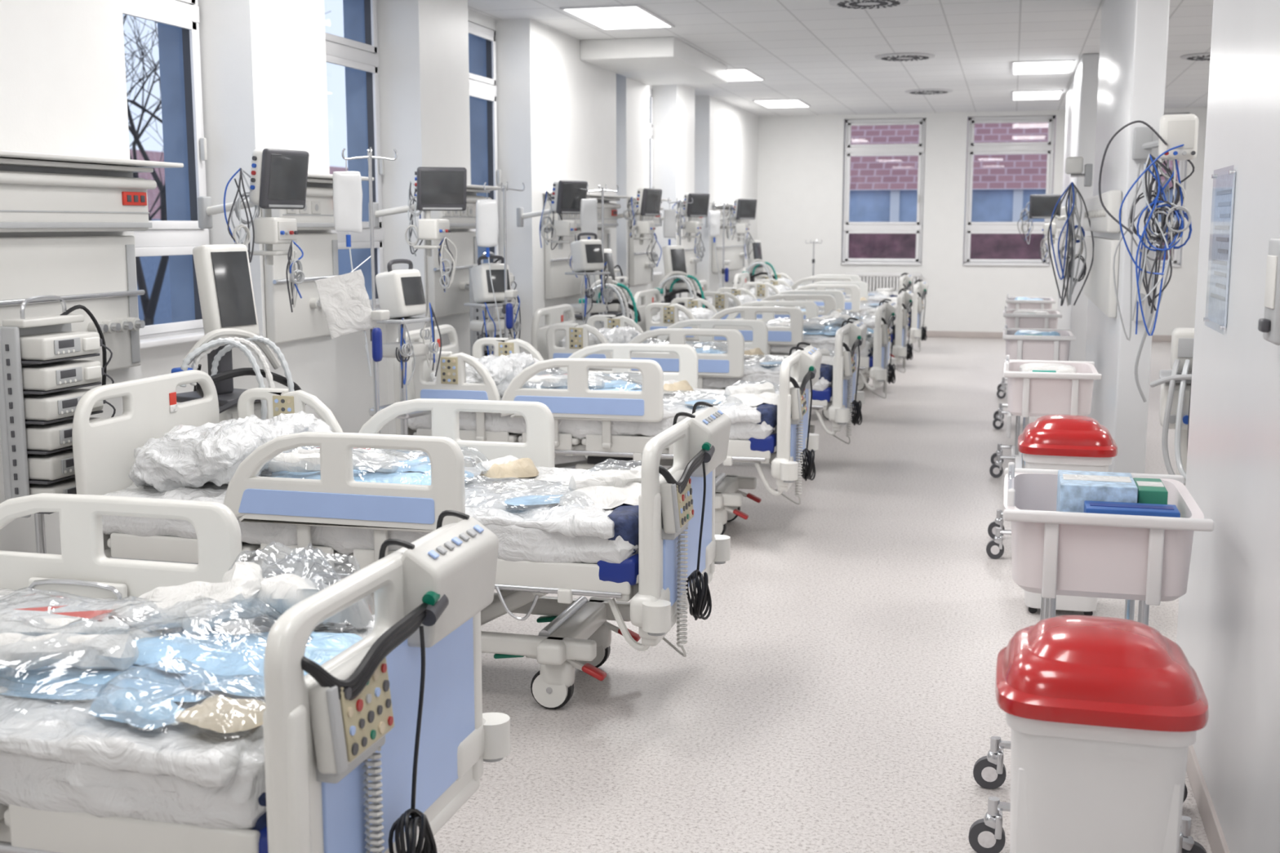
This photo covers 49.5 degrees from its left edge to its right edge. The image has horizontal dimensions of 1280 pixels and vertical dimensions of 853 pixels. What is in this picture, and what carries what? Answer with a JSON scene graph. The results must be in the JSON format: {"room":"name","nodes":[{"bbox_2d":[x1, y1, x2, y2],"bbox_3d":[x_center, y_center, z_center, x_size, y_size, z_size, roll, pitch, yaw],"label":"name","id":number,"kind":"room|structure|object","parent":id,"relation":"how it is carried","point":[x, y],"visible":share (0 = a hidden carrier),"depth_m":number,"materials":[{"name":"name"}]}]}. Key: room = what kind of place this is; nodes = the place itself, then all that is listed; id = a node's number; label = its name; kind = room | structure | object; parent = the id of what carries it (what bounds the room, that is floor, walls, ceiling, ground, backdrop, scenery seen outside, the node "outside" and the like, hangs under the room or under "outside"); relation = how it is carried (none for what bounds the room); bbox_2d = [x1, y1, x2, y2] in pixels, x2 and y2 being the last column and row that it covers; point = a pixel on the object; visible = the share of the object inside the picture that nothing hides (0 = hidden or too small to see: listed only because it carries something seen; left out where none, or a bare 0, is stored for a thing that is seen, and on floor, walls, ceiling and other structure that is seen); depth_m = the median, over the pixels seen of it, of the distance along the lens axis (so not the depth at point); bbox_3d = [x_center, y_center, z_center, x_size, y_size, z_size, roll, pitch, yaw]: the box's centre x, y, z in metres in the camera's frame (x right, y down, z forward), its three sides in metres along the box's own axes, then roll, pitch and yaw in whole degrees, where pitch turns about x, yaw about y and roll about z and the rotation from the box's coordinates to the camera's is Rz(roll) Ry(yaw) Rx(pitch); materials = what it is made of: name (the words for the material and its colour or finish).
{"room":"hospital room","nodes":[
{"label":"hospital room","id":0,"kind":"room"},
{"bbox_2d":[0,0,758,555],"bbox_3d":[-1.547,-1.503,10.495,0.530,3.450,24.700,2,9,15],"label":"wall","id":1,"kind":"structure","parent":0,"point":[562,116],"depth_m":9.52,"materials":[{"name":"paint"}]},
{"bbox_2d":[0,149,183,371],"bbox_3d":[-2.810,-0.442,4.317,0.240,0.930,4.580,2,9,15],"label":"medical wall panel","id":2,"kind":"object","parent":1,"relation":"attached to","point":[40,192],"visible":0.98,"depth_m":5.92,"materials":[{"name":"grey plastic"}]},
{"bbox_2d":[121,0,209,348],"bbox_3d":[-2.473,-1.522,6.987,0.200,2.212,1.080,2,9,15],"label":"window","id":3,"kind":"structure","parent":1,"relation":"in","point":[165,237],"depth_m":7.36,"materials":[{"name":"grey plastic"}]},
{"bbox_2d":[197,148,309,312],"bbox_3d":[-1.932,-0.967,6.882,0.562,0.798,0.342,0,8,-2],"label":"patient monitor","id":4,"kind":"object","parent":1,"relation":"attached to","point":[278,177],"visible":0.98,"depth_m":6.81,"materials":[{"name":"grey plastic"}]},
{"bbox_2d":[262,172,373,343],"bbox_3d":[-1.830,-0.974,7.971,0.240,0.930,0.940,2,9,15],"label":"medical wall panel","id":5,"kind":"object","parent":1,"relation":"attached to","point":[319,260],"visible":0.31,"depth_m":7.87,"materials":[{"name":"grey plastic"}]},
{"bbox_2d":[157,0,488,322],"bbox_3d":[-1.163,-2.343,12.622,0.170,2.220,12.800,2,9,15],"label":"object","id":6,"kind":"structure","parent":1,"relation":"attached to","point":[170,37],"depth_m":9.50,"materials":[{"name":"glass"}]},
{"bbox_2d":[324,0,384,310],"bbox_3d":[-1.939,-1.811,8.976,0.200,2.212,1.320,2,9,15],"label":"window","id":7,"kind":"structure","parent":1,"relation":"in","point":[340,51],"depth_m":9.44,"materials":[{"name":"grey plastic"}]},
{"bbox_2d":[368,166,466,292],"bbox_3d":[-1.405,-1.240,8.752,0.638,0.779,0.251,0,8,2],"label":"patient monitor","id":8,"kind":"object","parent":1,"relation":"attached to","point":[437,188],"visible":0.98,"depth_m":8.69,"materials":[{"name":"grey plastic"}]},
{"bbox_2d":[426,184,502,317],"bbox_3d":[-1.258,-1.284,10.104,0.240,0.930,1.000,2,9,15],"label":"medical wall panel","id":9,"kind":"object","parent":1,"relation":"attached to","point":[451,302],"visible":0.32,"depth_m":10.03,"materials":[{"name":"grey plastic"}]},
{"bbox_2d":[467,21,501,262],"bbox_3d":[-1.357,-2.127,11.147,0.200,2.212,1.340,2,9,15],"label":"window","id":10,"kind":"structure","parent":1,"relation":"in","point":[480,86],"depth_m":11.62,"materials":[{"name":"grey plastic"}]},
{"bbox_2d":[516,180,587,277],"bbox_3d":[-0.720,-1.616,11.374,0.587,0.790,0.308,0,8,-2],"label":"patient monitor","id":11,"kind":"object","parent":1,"relation":"attached to","point":[566,197],"visible":0.8,"depth_m":11.30,"materials":[{"name":"grey plastic"}]},
{"bbox_2d":[542,191,631,299],"bbox_3d":[-0.467,-1.713,13.050,0.240,0.930,2.040,2,9,15],"label":"supplies","id":12,"kind":"object","parent":1,"relation":"attached to","point":[557,284],"visible":0.44,"depth_m":12.55,"materials":[{"name":"grey plastic"}]},
{"bbox_2d":[617,187,662,266],"bbox_3d":[-0.059,-1.980,13.844,0.572,0.780,0.343,0,8,-2],"label":"patient monitor","id":13,"kind":"object","parent":1,"relation":"attached to","point":[648,201],"visible":0.99,"depth_m":13.76,"materials":[{"name":"grey plastic"}]},
{"bbox_2d":[628,197,671,285],"bbox_3d":[0.116,-2.030,15.226,0.240,0.930,0.990,2,9,15],"label":"supplies","id":14,"kind":"object","parent":1,"relation":"attached to","point":[641,272],"visible":0.45,"depth_m":15.06,"materials":[{"name":"grey plastic"}]},
{"bbox_2d":[649,88,662,275],"bbox_3d":[0.013,-2.871,16.255,0.200,2.212,1.260,2,9,15],"label":"window","id":15,"kind":"structure","parent":1,"relation":"in","point":[651,90],"depth_m":16.71,"materials":[{"name":"grey plastic"}]},
{"bbox_2d":[659,192,709,260],"bbox_3d":[0.503,-2.286,15.922,0.597,0.774,0.292,0,8,-2],"label":"patient monitor","id":16,"kind":"object","parent":1,"relation":"attached to","point":[699,207],"visible":0.86,"depth_m":15.85,"materials":[{"name":"grey plastic"}]},
{"bbox_2d":[677,200,713,275],"bbox_3d":[0.694,-2.343,17.378,0.240,0.930,0.990,2,9,15],"label":"supplies","id":17,"kind":"object","parent":1,"relation":"attached to","point":[691,260],"visible":0.41,"depth_m":17.39,"materials":[{"name":"grey plastic"}]},
{"bbox_2d":[705,199,756,258],"bbox_3d":[1.209,-2.620,18.405,0.682,0.789,0.283,0,8,1],"label":"patient monitor","id":18,"kind":"object","parent":1,"relation":"attached to","point":[744,209],"visible":1,"depth_m":18.32,"materials":[{"name":"grey plastic"}]},
{"bbox_2d":[711,203,758,272],"bbox_3d":[1.380,-2.716,19.936,0.240,0.930,2.240,2,9,15],"label":"supplies","id":19,"kind":"object","parent":1,"relation":"attached to","point":[734,251],"visible":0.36,"depth_m":19.60,"materials":[{"name":"grey plastic"}]},
{"bbox_2d":[309,336,1212,852],"bbox_3d":[2.585,0.422,9.666,9.080,0.120,25.300,2,9,15],"label":"floor","id":20,"kind":"structure","parent":0,"point":[835,693],"depth_m":5.36,"materials":[{"name":"plastic"}]},
{"bbox_2d":[0,294,115,553],"bbox_3d":[-2.321,0.213,5.551,0.330,1.479,0.548,2,9,15],"label":"rack","id":21,"kind":"object","parent":20,"relation":"on","point":[41,380],"visible":0.65,"depth_m":5.29,"materials":[{"name":"grey plastic"}]},
{"bbox_2d":[171,244,306,577],"bbox_3d":[-1.916,0.000,6.386,0.629,1.661,0.640,5,9,29],"label":"ventilator","id":22,"kind":"object","parent":20,"relation":"on","point":[223,271],"visible":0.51,"depth_m":6.25,"materials":[{"name":"white plastic"}]},
{"bbox_2d":[0,493,510,852],"bbox_3d":[-1.591,0.707,3.332,2.422,1.140,1.116,2,9,15],"label":"hospital bed","id":23,"kind":"object","parent":20,"relation":"on","point":[214,704],"visible":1,"depth_m":2.92,"materials":[{"name":"white plastic"}]},
{"bbox_2d":[0,542,374,852],"bbox_3d":[-1.611,0.538,3.318,2.164,0.481,0.990,2,9,15],"label":"bedding","id":24,"kind":"object","parent":23,"relation":"on","point":[136,702],"depth_m":2.87,"materials":[{"name":"plastic"}]},
{"bbox_2d":[315,146,397,434],"bbox_3d":[-1.328,-0.327,7.026,0.558,2.122,0.503,2,9,15],"label":"pole","id":25,"kind":"object","parent":20,"relation":"on","point":[344,299],"visible":0.91,"depth_m":6.87,"materials":[{"name":"white plastic"}]},
{"bbox_2d":[71,369,731,709],"bbox_3d":[-0.894,0.407,5.391,2.422,1.140,1.116,2,9,15],"label":"hospital bed","id":26,"kind":"object","parent":20,"relation":"on","point":[645,535],"visible":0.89,"depth_m":5.04,"materials":[{"name":"white plastic"}]},
{"bbox_2d":[102,410,661,585],"bbox_3d":[-0.910,0.214,5.373,2.182,0.480,0.992,2,9,15],"label":"bedding","id":27,"kind":"object","parent":26,"relation":"on","point":[552,526],"depth_m":5.05,"materials":[{"name":"fabric"}]},
{"bbox_2d":[368,258,441,435],"bbox_3d":[-1.264,-0.120,7.531,0.494,1.568,0.482,4,9,27],"label":"monitor","id":28,"kind":"object","parent":20,"relation":"on","point":[400,292],"visible":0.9,"depth_m":7.39,"materials":[{"name":"white plastic"}]},
{"bbox_2d":[464,255,520,355],"bbox_3d":[-0.978,-0.374,9.343,0.483,1.548,0.494,-7,11,-40],"label":"monitor","id":29,"kind":"object","parent":20,"relation":"on","point":[483,295],"visible":0.57,"depth_m":9.21,"materials":[{"name":"white plastic"}]},
{"bbox_2d":[469,251,517,356],"bbox_3d":[-1.089,-0.484,10.064,0.330,1.559,0.548,2,9,15],"label":"rack","id":30,"kind":"object","parent":20,"relation":"on","point":[476,313],"visible":0.16,"depth_m":9.78,"materials":[{"name":"grey plastic"}]},
{"bbox_2d":[475,181,524,337],"bbox_3d":[-0.874,-0.591,9.186,0.550,2.022,0.496,2,9,15],"label":"pole","id":31,"kind":"object","parent":20,"relation":"on","point":[486,210],"visible":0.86,"depth_m":9.02,"materials":[{"name":"white plastic"}]},
{"bbox_2d":[564,232,613,324],"bbox_3d":[-0.408,-0.724,11.263,0.494,1.688,0.482,8,12,44],"label":"monitor","id":32,"kind":"object","parent":20,"relation":"on","point":[587,255],"visible":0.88,"depth_m":11.13,"materials":[{"name":"white plastic"}]},
{"bbox_2d":[579,184,618,328],"bbox_3d":[-0.299,-0.956,11.519,0.550,2.072,0.496,2,9,15],"label":"pole","id":33,"kind":"object","parent":20,"relation":"on","point":[588,215],"visible":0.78,"depth_m":11.35,"materials":[{"name":"white plastic"}]},
{"bbox_2d":[393,324,822,534],"bbox_3d":[-0.177,0.013,8.101,2.422,1.140,1.116,2,9,13],"label":"hospital bed","id":34,"kind":"object","parent":20,"relation":"on","point":[601,415],"visible":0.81,"depth_m":7.70,"materials":[{"name":"white plastic"}]},
{"bbox_2d":[408,351,779,453],"bbox_3d":[-0.194,-0.180,8.082,2.182,0.480,0.992,2,9,13],"label":"bedding","id":35,"kind":"object","parent":34,"relation":"on","point":[617,411],"depth_m":7.67,"materials":[{"name":"fabric"}]},
{"bbox_2d":[574,248,640,328],"bbox_3d":[-0.356,-0.762,12.044,0.629,1.537,0.640,6,10,34],"label":"ventilator","id":36,"kind":"object","parent":20,"relation":"on","point":[615,286],"visible":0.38,"depth_m":11.92,"materials":[{"name":"white plastic"}]},
{"bbox_2d":[604,264,629,326],"bbox_3d":[-0.287,-0.842,12.986,0.330,1.424,0.548,2,9,15],"label":"rack","id":37,"kind":"object","parent":20,"relation":"on","point":[612,308],"visible":0.18,"depth_m":12.73,"materials":[{"name":"grey plastic"}]},
{"bbox_2d":[662,197,693,297],"bbox_3d":[0.422,-1.351,14.405,0.550,2.022,0.496,2,9,15],"label":"pole","id":38,"kind":"object","parent":20,"relation":"on","point":[669,215],"visible":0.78,"depth_m":14.24,"materials":[{"name":"white plastic"}]},
{"bbox_2d":[653,245,707,311],"bbox_3d":[0.321,-1.049,14.015,0.629,1.537,0.640,7,11,39],"label":"ventilator","id":39,"kind":"object","parent":20,"relation":"on","point":[676,280],"visible":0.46,"depth_m":13.87,"materials":[{"name":"white plastic"}]},
{"bbox_2d":[531,303,866,465],"bbox_3d":[0.437,-0.303,10.273,2.422,1.140,1.116,2,9,15],"label":"hospital bed","id":40,"kind":"object","parent":20,"relation":"on","point":[721,365],"visible":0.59,"depth_m":9.88,"materials":[{"name":"white plastic"}]},
{"bbox_2d":[548,325,834,402],"bbox_3d":[0.420,-0.497,10.255,2.182,0.480,0.992,2,9,15],"label":"bedding","id":41,"kind":"object","parent":40,"relation":"on","point":[721,365],"depth_m":9.80,"materials":[{"name":"fabric"}]},
{"bbox_2d":[708,200,734,293],"bbox_3d":[1.000,-1.664,16.557,0.550,2.022,0.496,2,9,15],"label":"pole","id":42,"kind":"object","parent":20,"relation":"on","point":[713,215],"visible":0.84,"depth_m":16.40,"materials":[{"name":"white plastic"}]},
{"bbox_2d":[733,240,777,288],"bbox_3d":[1.526,-1.756,18.870,0.629,1.537,0.640,6,10,34],"label":"ventilator","id":43,"kind":"object","parent":20,"relation":"on","point":[756,264],"visible":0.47,"depth_m":18.72,"materials":[{"name":"white plastic"}]},
{"bbox_2d":[631,288,898,419],"bbox_3d":[1.154,-0.681,12.870,2.422,1.140,1.116,2,9,15],"label":"hospital bed","id":44,"kind":"object","parent":20,"relation":"on","point":[784,334],"visible":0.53,"depth_m":12.47,"materials":[{"name":"white plastic"}]},
{"bbox_2d":[647,306,873,367],"bbox_3d":[1.133,-0.850,12.856,2.164,0.481,0.990,2,9,15],"label":"bedding","id":45,"kind":"object","parent":44,"relation":"on","point":[784,334],"depth_m":12.42,"materials":[{"name":"fabric"}]},
{"bbox_2d":[688,280,914,391],"bbox_3d":[1.731,-0.995,15.022,2.422,1.140,1.116,2,9,14],"label":"hospital bed","id":46,"kind":"object","parent":20,"relation":"on","point":[735,297],"visible":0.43,"depth_m":14.63,"materials":[{"name":"white plastic"}]},
{"bbox_2d":[707,294,895,342],"bbox_3d":[1.714,-1.188,15.004,2.182,0.480,0.992,2,9,14],"label":"bedding","id":47,"kind":"object","parent":46,"relation":"on","point":[720,302],"depth_m":14.59,"materials":[{"name":"fabric"}]},
{"bbox_2d":[805,239,822,283],"bbox_3d":[2.643,-2.084,21.178,0.550,1.522,0.496,2,9,15],"label":"pole","id":48,"kind":"object","parent":20,"relation":"on","point":[813,242],"visible":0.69,"depth_m":21.07,"materials":[{"name":"grey metal"}]},
{"bbox_2d":[742,267,913,302],"bbox_3d":[2.663,-1.697,19.845,2.422,1.140,1.116,2,9,15],"label":"hospital bed","id":49,"kind":"object","parent":20,"relation":"on","point":[905,281],"visible":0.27,"depth_m":19.41,"materials":[{"name":"white plastic"}]},
{"bbox_2d":[756,277,897,302],"bbox_3d":[2.646,-1.890,19.827,2.182,0.480,0.992,2,9,15],"label":"bedding","id":50,"kind":"object","parent":49,"relation":"on","point":[879,295],"depth_m":19.35,"materials":[{"name":"fabric"}]},
{"bbox_2d":[733,271,928,357],"bbox_3d":[2.385,-1.350,17.460,2.422,1.140,1.116,2,9,15],"label":"hospital bed","id":51,"kind":"object","parent":20,"relation":"on","point":[857,302],"visible":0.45,"depth_m":17.07,"materials":[{"name":"white plastic"}]},
{"bbox_2d":[749,284,911,326],"bbox_3d":[2.369,-1.543,17.443,2.182,0.480,0.992,2,9,15],"label":"bedding","id":52,"kind":"object","parent":51,"relation":"on","point":[857,302],"depth_m":16.98,"materials":[{"name":"fabric"}]},
{"bbox_2d":[996,293,1055,398],"bbox_3d":[3.965,-0.822,14.186,0.580,1.040,0.680,2,9,15],"label":"cart","id":53,"kind":"object","parent":20,"relation":"on","point":[1046,304],"visible":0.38,"depth_m":13.85,"materials":[{"name":"plastic"}]},
{"bbox_2d":[1013,297,1043,300],"bbox_3d":[3.997,-1.218,14.250,0.310,0.217,0.245,2,9,15],"label":"pack","id":54,"kind":"object","parent":53,"relation":"on","point":[1016,298],"visible":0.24,"depth_m":14.24},
{"bbox_2d":[992,305,1062,429],"bbox_3d":[3.391,-0.516,12.085,0.580,1.040,0.680,2,9,15],"label":"cart","id":55,"kind":"object","parent":20,"relation":"on","point":[1036,321],"visible":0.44,"depth_m":11.75,"materials":[{"name":"plastic"}]},
{"bbox_2d":[1013,310,1048,314],"bbox_3d":[3.420,-0.905,12.142,0.317,0.226,0.238,2,9,15],"label":"pack","id":56,"kind":"object","parent":55,"relation":"on","point":[1015,311],"visible":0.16,"depth_m":12.06},
{"bbox_2d":[989,324,1075,478],"bbox_3d":[2.784,-0.182,9.787,0.580,1.040,0.680,2,9,15],"label":"cart","id":57,"kind":"object","parent":20,"relation":"on","point":[1049,348],"visible":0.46,"depth_m":9.46,"materials":[{"name":"plastic"}]},
{"bbox_2d":[1014,329,1060,335],"bbox_3d":[2.815,-0.573,9.845,0.323,0.219,0.247,2,9,15],"label":"pack","id":58,"kind":"object","parent":57,"relation":"on","point":[1020,332],"visible":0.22,"depth_m":9.76},
{"bbox_2d":[986,355,1102,559],"bbox_3d":[2.175,0.160,7.438,0.580,1.040,0.680,2,9,15],"label":"cart","id":59,"kind":"object","parent":20,"relation":"on","point":[1039,394],"visible":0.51,"depth_m":7.11,"materials":[{"name":"plastic"}]},
{"bbox_2d":[1018,362,1076,373],"bbox_3d":[2.211,-0.232,7.500,0.317,0.216,0.240,2,9,15],"label":"pack","id":60,"kind":"object","parent":59,"relation":"on","point":[1062,368],"visible":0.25,"depth_m":7.44},
{"bbox_2d":[1017,414,1117,616],"bbox_3d":[1.935,0.394,6.340,0.428,0.892,0.449,2,9,15],"label":"waste bin","id":61,"kind":"object","parent":20,"relation":"on","point":[1051,442],"visible":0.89,"depth_m":6.13,"materials":[{"name":"plastic"}]},
{"bbox_2d":[968,462,1213,852],"bbox_3d":[1.290,0.663,3.985,0.630,1.040,0.680,2,9,15],"label":"cart","id":62,"kind":"object","parent":20,"relation":"on","point":[1146,559],"visible":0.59,"depth_m":3.66,"materials":[{"name":"plastic"}]},
{"bbox_2d":[1056,470,1137,512],"bbox_3d":[1.280,0.272,3.908,0.200,0.256,0.243,2,9,15],"label":"carton","id":63,"kind":"object","parent":62,"relation":"on","point":[1073,487],"visible":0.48,"depth_m":3.80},
{"bbox_2d":[1083,500,1180,517],"bbox_3d":[1.311,0.319,3.719,0.235,0.216,0.113,2,9,15],"label":"carton","id":64,"kind":"object","parent":62,"relation":"on","point":[1091,507],"visible":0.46,"depth_m":3.68,"materials":[{"name":"blue cardboard"}]},
{"bbox_2d":[1133,477,1168,504],"bbox_3d":[1.428,0.280,3.901,0.075,0.242,0.203,2,9,15],"label":"carton","id":65,"kind":"object","parent":62,"relation":"on","point":[1150,491],"visible":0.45,"depth_m":3.80,"materials":[{"name":"cardboard"}]},
{"bbox_2d":[995,615,1208,852],"bbox_3d":[0.994,0.871,3.065,0.428,0.892,0.449,2,9,15],"label":"waste bin","id":66,"kind":"object","parent":20,"relation":"on","point":[1104,715],"visible":1,"depth_m":2.86,"materials":[{"name":"plastic"}]},
{"bbox_2d":[1150,327,1194,485],"bbox_3d":[2.915,0.099,7.271,0.494,1.210,0.608,3,9,20],"label":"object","id":67,"kind":"object","parent":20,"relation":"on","point":[1175,383],"visible":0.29,"depth_m":7.12,"materials":[{"name":"white plastic"}]},
{"bbox_2d":[467,0,1213,115],"bbox_3d":[2.585,-3.111,9.152,9.080,0.120,25.300,2,9,15],"label":"ceiling","id":68,"kind":"structure","parent":0,"point":[820,54],"depth_m":13.01,"materials":[{"name":"paint"}]},
{"bbox_2d":[559,4,675,30],"bbox_3d":[-0.168,-3.380,11.472,0.644,0.015,1.224,2,9,15],"label":"ceiling light","id":69,"kind":"object","parent":68,"relation":"attached to","point":[627,16],"depth_m":11.39,"materials":[{"name":"plastic"}]},
{"bbox_2d":[580,36,727,84],"bbox_3d":[0.196,-3.665,13.999,0.900,0.179,2.500,2,9,15],"label":"ceiling bulkhead","id":70,"kind":"object","parent":68,"relation":"attached to","point":[663,60],"depth_m":13.22,"materials":[{"name":"paint"}]},
{"bbox_2d":[727,67,765,81],"bbox_3d":[1.012,-4.020,15.872,0.644,0.015,1.224,2,9,15],"label":"ceiling light","id":71,"kind":"object","parent":68,"relation":"attached to","point":[735,73],"depth_m":15.89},
{"bbox_2d":[751,98,811,107],"bbox_3d":[2.013,-4.563,19.602,0.644,0.015,1.224,2,9,15],"label":"ceiling light","id":72,"kind":"object","parent":68,"relation":"attached to","point":[777,103],"depth_m":19.53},
{"bbox_2d":[829,0,908,8],"bbox_3d":[1.756,-3.257,10.660,0.600,0.024,0.600,2,9,15],"label":"ceiling vent","id":73,"kind":"object","parent":68,"relation":"attached to","point":[853,4],"depth_m":10.67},
{"bbox_2d":[875,52,934,61],"bbox_3d":[2.702,-3.765,14.149,0.600,0.024,0.600,2,9,15],"label":"ceiling vent","id":74,"kind":"object","parent":68,"relation":"attached to","point":[903,56],"depth_m":14.05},
{"bbox_2d":[905,88,952,94],"bbox_3d":[3.709,-4.300,17.826,0.600,0.024,0.600,2,9,15],"label":"ceiling vent","id":75,"kind":"object","parent":68,"relation":"attached to","point":[932,91],"depth_m":17.71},
{"bbox_2d":[1011,89,1063,100],"bbox_3d":[5.244,-4.380,18.344,0.644,0.015,1.224,2,9,15],"label":"ceiling light","id":76,"kind":"object","parent":68,"relation":"attached to","point":[1044,94],"depth_m":18.30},
{"bbox_2d":[1011,59,1075,74],"bbox_3d":[4.372,-3.906,15.092,0.644,0.015,1.224,2,9,15],"label":"ceiling light","id":77,"kind":"object","parent":68,"relation":"attached to","point":[1053,66],"depth_m":14.99,"materials":[{"name":"plastic"}]},
{"bbox_2d":[1180,52,1210,60],"bbox_3d":[5.813,-3.758,14.100,0.600,0.024,0.600,2,9,15],"label":"ceiling vent","id":78,"kind":"object","parent":68,"relation":"attached to","point":[1205,55],"depth_m":14.05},
{"bbox_2d":[756,106,1207,342],"bbox_3d":[5.792,-3.085,21.365,9.080,3.450,0.300,2,9,15],"label":"wall","id":79,"kind":"structure","parent":0,"point":[801,160],"depth_m":21.58,"materials":[{"name":"paint"}]},
{"bbox_2d":[844,272,921,292],"bbox_3d":[3.816,-1.918,21.850,1.180,1.000,0.109,2,9,15],"label":"radiator","id":80,"kind":"object","parent":79,"relation":"attached to","point":[860,275],"visible":0.38,"depth_m":21.75,"materials":[{"name":"metal"}]},
{"bbox_2d":[841,118,925,265],"bbox_3d":[3.807,-3.666,21.719,1.240,2.252,0.200,2,9,15],"label":"window","id":81,"kind":"structure","parent":79,"relation":"in","point":[886,149],"depth_m":21.72,"materials":[{"name":"grey plastic"}]},
{"bbox_2d":[963,115,1055,266],"bbox_3d":[5.643,-3.596,21.236,1.280,2.252,0.200,2,9,15],"label":"window","id":82,"kind":"structure","parent":79,"relation":"in","point":[998,148],"depth_m":21.25,"materials":[{"name":"grey plastic"}]},
{"bbox_2d":[906,330,1171,342],"bbox_3d":[5.872,-1.402,21.424,8.230,0.099,0.015,2,9,15],"label":"baseboard","id":83,"kind":"structure","parent":79,"relation":"attached to","point":[1155,338],"depth_m":21.59,"materials":[{"name":"plastic"}]},
{"bbox_2d":[1157,113,1186,266],"bbox_3d":[7.480,-3.526,20.754,1.240,2.252,0.200,2,9,15],"label":"window","id":84,"kind":"structure","parent":79,"relation":"in","point":[1175,263],"depth_m":20.69,"materials":[{"name":"grey plastic"}]},
{"bbox_2d":[1057,53,1099,361],"bbox_3d":[5.073,-2.330,16.179,0.180,3.450,4.200,2,9,15],"label":"wall partition","id":85,"kind":"structure","parent":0,"point":[1082,91],"depth_m":14.27,"materials":[{"name":"paint"}]},
{"bbox_2d":[1017,194,1061,263],"bbox_3d":[4.530,-2.226,15.635,0.596,0.771,0.243,5,10,31],"label":"patient monitor","id":86,"kind":"object","parent":85,"relation":"attached to","point":[1041,206],"visible":0.96,"depth_m":15.56,"materials":[{"name":"grey plastic"}]},
{"bbox_2d":[1055,204,1074,277],"bbox_3d":[4.938,-2.187,16.236,0.099,0.750,3.600,2,9,15],"label":"supplies","id":87,"kind":"object","parent":85,"relation":"attached to","point":[1060,223],"visible":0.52,"depth_m":15.85,"materials":[{"name":"white plastic"}]},
{"bbox_2d":[1084,0,1169,473],"bbox_3d":[3.295,-1.365,9.550,0.180,3.450,3.460,2,9,15],"label":"wall partition","id":88,"kind":"structure","parent":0,"point":[1133,46],"depth_m":8.06,"materials":[{"name":"paint"}]},
{"bbox_2d":[1082,190,1122,317],"bbox_3d":[3.167,-1.226,9.636,0.099,0.750,3.000,2,9,15],"label":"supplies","id":89,"kind":"object","parent":88,"relation":"attached to","point":[1099,286],"visible":0.91,"depth_m":8.73,"materials":[{"name":"white plastic"}]},
{"bbox_2d":[1047,156,1093,306],"bbox_3d":[3.113,-1.404,10.027,0.321,1.070,0.191,2,9,15],"label":"cable bundle","id":90,"kind":"object","parent":89,"relation":"attached to","point":[1073,165],"visible":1,"depth_m":9.99,"materials":[{"name":"grey plastic"}]},
{"bbox_2d":[1133,233,1156,402],"bbox_3d":[2.848,-0.614,7.875,0.086,0.953,0.185,-1,8,-4],"label":"cable bundle","id":91,"kind":"object","parent":88,"relation":"attached to","point":[1143,293],"visible":0.5,"depth_m":7.87,"materials":[{"name":"grey plastic"}]},
{"bbox_2d":[1098,113,1199,341],"bbox_3d":[2.801,-1.094,7.713,0.514,1.229,0.364,2,9,15],"label":"cable bundle","id":92,"kind":"object","parent":88,"relation":"attached to","point":[1178,135],"visible":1,"depth_m":7.59,"materials":[{"name":"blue plastic"}]},
{"bbox_2d":[1176,0,1279,852],"bbox_3d":[1.022,-0.131,1.076,0.180,3.450,7.620,2,9,15],"label":"wall partition","id":93,"kind":"structure","parent":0,"point":[1228,624],"depth_m":3.77,"materials":[{"name":"paint"}]},
{"bbox_2d":[1186,745,1230,852],"bbox_3d":[1.022,1.526,1.317,0.204,0.099,7.640,2,9,15],"label":"baseboard","id":94,"kind":"structure","parent":93,"relation":"attached to","point":[1213,829],"depth_m":4.06,"materials":[{"name":"plastic"}]},
{"bbox_2d":[1203,169,1235,329],"bbox_3d":[1.762,-0.540,4.227,0.017,0.490,0.420,2,9,15],"label":"notice","id":95,"kind":"object","parent":93,"relation":"attached to","point":[1224,184],"visible":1,"depth_m":4.20,"materials":[{"name":"paper"}]},
{"bbox_2d":[1257,237,1279,345],"bbox_3d":[1.458,-0.312,3.181,0.060,0.240,0.160,2,9,15],"label":"soap dispenser","id":96,"kind":"object","parent":93,"relation":"attached to","point":[1269,326],"visible":1,"depth_m":3.15,"materials":[{"name":"grey plastic"}]},
{"label":"outside","id":97,"kind":"structure","parent":0,"visible":0},
{"bbox_3d":[-5.519,-0.629,37.983,110.000,0.200,110.000,2,9,15],"label":"ground","id":98,"kind":"structure","parent":97,"visible":0},
{"bbox_2d":[122,10,331,325],"bbox_3d":[-7.925,-3.368,21.292,7.709,10.074,7.776,2,9,15],"label":"bare tree","id":99,"kind":"object","parent":98,"relation":"on","point":[148,305],"visible":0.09,"depth_m":22.17,"materials":[{"name":"plant"}]},
{"bbox_2d":[129,149,351,324],"bbox_3d":[-27.441,-7.140,55.984,4.000,9.500,85.000,2,9,15],"label":"neighbouring building","id":100,"kind":"structure","parent":98,"relation":"on","point":[150,264],"depth_m":66.48,"materials":[{"name":"glass"}]},
{"bbox_2d":[848,187,1177,264],"bbox_3d":[7.761,-2.233,29.221,28.000,5.500,2.500,2,9,15],"label":"neighbouring building","id":101,"kind":"structure","parent":98,"relation":"on","point":[892,205],"depth_m":30.01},
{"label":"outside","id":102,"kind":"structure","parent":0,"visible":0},
{"bbox_2d":[849,122,1178,190],"bbox_3d":[8.494,-7.101,31.302,28.000,0.001,5.500,2,49,15],"label":"building","id":103,"kind":"structure","parent":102,"point":[990,171],"depth_m":30.59,"materials":[{"name":"brick"}]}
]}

